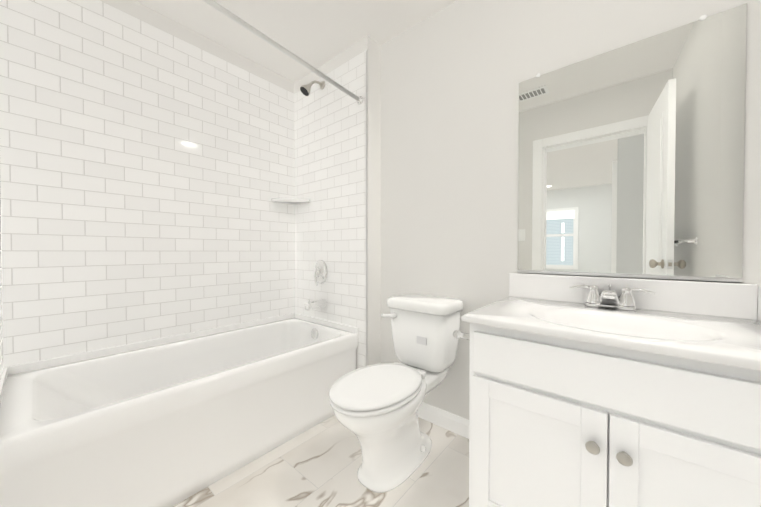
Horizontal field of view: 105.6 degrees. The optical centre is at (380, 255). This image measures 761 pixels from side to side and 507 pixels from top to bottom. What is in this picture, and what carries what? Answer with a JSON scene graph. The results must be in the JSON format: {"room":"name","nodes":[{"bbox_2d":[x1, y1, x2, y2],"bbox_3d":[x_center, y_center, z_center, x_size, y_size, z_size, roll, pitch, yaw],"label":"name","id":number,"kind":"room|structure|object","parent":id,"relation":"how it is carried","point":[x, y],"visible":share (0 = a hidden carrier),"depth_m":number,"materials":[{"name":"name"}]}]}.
{"room":"bathroom","nodes":[
{"label":"bathroom","id":0,"kind":"room"},
{"bbox_2d":[2,0,293,371],"bbox_3d":[-1.308,-0.216,1.874,0.108,2.490,1.644,1,1,40],"label":"wall","id":1,"kind":"structure","parent":0,"point":[134,8],"depth_m":1.89,"materials":[{"name":"white paint"}]},
{"bbox_2d":[0,0,294,367],"bbox_3d":[-1.224,-0.429,1.878,0.012,1.865,1.524,1,1,40],"label":"wall tiles","id":2,"kind":"structure","parent":1,"relation":"attached to","point":[147,172],"depth_m":1.63,"materials":[{"name":"white tile"}]},
{"bbox_2d":[271,198,309,203],"bbox_3d":[-0.716,-0.439,2.305,0.215,0.020,0.215,1,1,40],"label":"soap shelf","id":3,"kind":"object","parent":1,"relation":"attached to","point":[293,200],"visible":1,"depth_m":2.28,"materials":[{"name":"white ceramic"}]},
{"bbox_2d":[135,0,456,82],"bbox_3d":[-0.211,-1.481,1.109,2.750,0.060,1.910,1,1,40],"label":"ceiling","id":4,"kind":"structure","parent":0,"point":[316,34],"depth_m":1.82,"materials":[{"name":"white paint"}]},
{"bbox_2d":[173,415,468,506],"bbox_3d":[-0.179,1.068,1.181,2.750,0.060,1.810,1,1,40],"label":"floor","id":5,"kind":"structure","parent":0,"point":[317,465],"depth_m":1.34,"materials":[{"name":"tile"}]},
{"bbox_2d":[0,313,357,506],"bbox_3d":[-0.929,0.767,1.650,0.752,0.529,1.519,1,1,40],"label":"bathtub","id":6,"kind":"object","parent":5,"relation":"on","point":[171,421],"visible":1,"depth_m":1.32,"materials":[{"name":"white ceramic"}]},
{"bbox_2d":[329,294,462,492],"bbox_3d":[0.078,0.642,1.457,0.399,0.785,0.786,1,1,40],"label":"toilet","id":7,"kind":"object","parent":5,"relation":"on","point":[375,407],"visible":1,"depth_m":1.36,"materials":[{"name":"white ceramic"}]},
{"bbox_2d":[461,273,760,506],"bbox_3d":[0.785,0.569,1.002,0.808,0.943,0.591,1,1,40],"label":"bathroom vanity","id":8,"kind":"object","parent":5,"relation":"on","point":[586,391],"visible":0.98,"depth_m":0.85,"materials":[{"name":"white paint"}]},
{"bbox_2d":[453,330,469,339],"bbox_3d":[0.427,0.381,1.336,0.197,0.044,0.044,1,1,40],"label":"paper holder","id":9,"kind":"object","parent":8,"relation":"attached to","point":[457,334],"visible":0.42,"depth_m":1.36,"materials":[{"name":"silver metal"}]},
{"bbox_2d":[294,35,380,368],"bbox_3d":[-0.368,-0.223,2.339,0.950,2.490,0.254,1,1,40],"label":"wall","id":10,"kind":"structure","parent":0,"point":[370,45],"depth_m":1.99,"materials":[{"name":"white paint"}]},
{"bbox_2d":[294,50,365,367],"bbox_3d":[-0.410,-0.171,2.201,0.823,2.390,0.012,1,1,40],"label":"wall tiles","id":11,"kind":"structure","parent":10,"relation":"attached to","point":[330,166],"depth_m":2.13,"materials":[{"name":"white tile"}]},
{"bbox_2d":[202,0,362,104],"bbox_3d":[-0.624,-1.080,1.369,0.054,0.138,1.519,1,1,40],"label":"curtain rod","id":12,"kind":"object","parent":11,"relation":"attached to","point":[243,23],"visible":1,"depth_m":1.47,"materials":[{"name":"silver metal"}]},
{"bbox_2d":[300,80,324,95],"bbox_3d":[-0.511,-1.251,2.148,0.184,0.154,0.077,-1,1,-44],"label":"shower head","id":13,"kind":"object","parent":11,"relation":"attached to","point":[305,89],"visible":1,"depth_m":2.12},
{"bbox_2d":[305,298,326,310],"bbox_3d":[-0.486,0.363,2.161,0.074,0.088,0.158,1,1,40],"label":"tub spout","id":14,"kind":"object","parent":11,"relation":"attached to","point":[315,304],"visible":1,"depth_m":2.13,"materials":[{"name":"silver metal"}]},
{"bbox_2d":[314,260,327,285],"bbox_3d":[-0.482,0.133,2.212,0.151,0.192,0.070,1,1,40],"label":"shower valve","id":15,"kind":"object","parent":11,"relation":"attached to","point":[320,274],"visible":1,"depth_m":2.21,"materials":[{"name":"silver metal"}]},
{"bbox_2d":[366,50,367,365],"bbox_3d":[-0.582,-0.160,1.352,0.006,2.390,1.536,1,1,40],"label":"trim","id":16,"kind":"structure","parent":10,"relation":"attached to","point":[366,207],"depth_m":1.93,"materials":[{"name":"silver metal"}]},
{"bbox_2d":[381,0,760,419],"bbox_3d":[0.728,-0.212,1.506,1.800,2.490,0.120,1,1,40],"label":"wall","id":17,"kind":"structure","parent":0,"point":[455,74],"depth_m":1.60,"materials":[{"name":"white paint"}]},
{"bbox_2d":[417,402,468,438],"bbox_3d":[0.333,0.980,1.765,0.882,0.100,0.014,1,1,40],"label":"baseboard","id":18,"kind":"structure","parent":17,"relation":"attached to","point":[454,423],"depth_m":1.71,"materials":[{"name":"white paint"}]},
{"bbox_2d":[518,3,746,282],"bbox_3d":[0.968,-0.389,1.218,0.719,0.963,0.008,1,1,40],"label":"vanity mirror","id":19,"kind":"object","parent":17,"relation":"attached to","point":[631,160],"visible":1,"depth_m":1.15,"materials":[{"name":"clear glass"}]},
{"bbox_3d":[-0.822,-0.198,0.470,2.442,2.490,0.120,1,1,40],"label":"wall","id":20,"kind":"structure","parent":0,"visible":0},
{"bbox_2d":[0,200,2,377],"bbox_3d":[-1.393,-0.155,1.032,0.823,2.390,0.004,1,1,40],"label":"wall tile","id":21,"kind":"structure","parent":20,"relation":"attached to","point":[1,342],"depth_m":1.26,"materials":[{"name":"white tile"}]}
]}

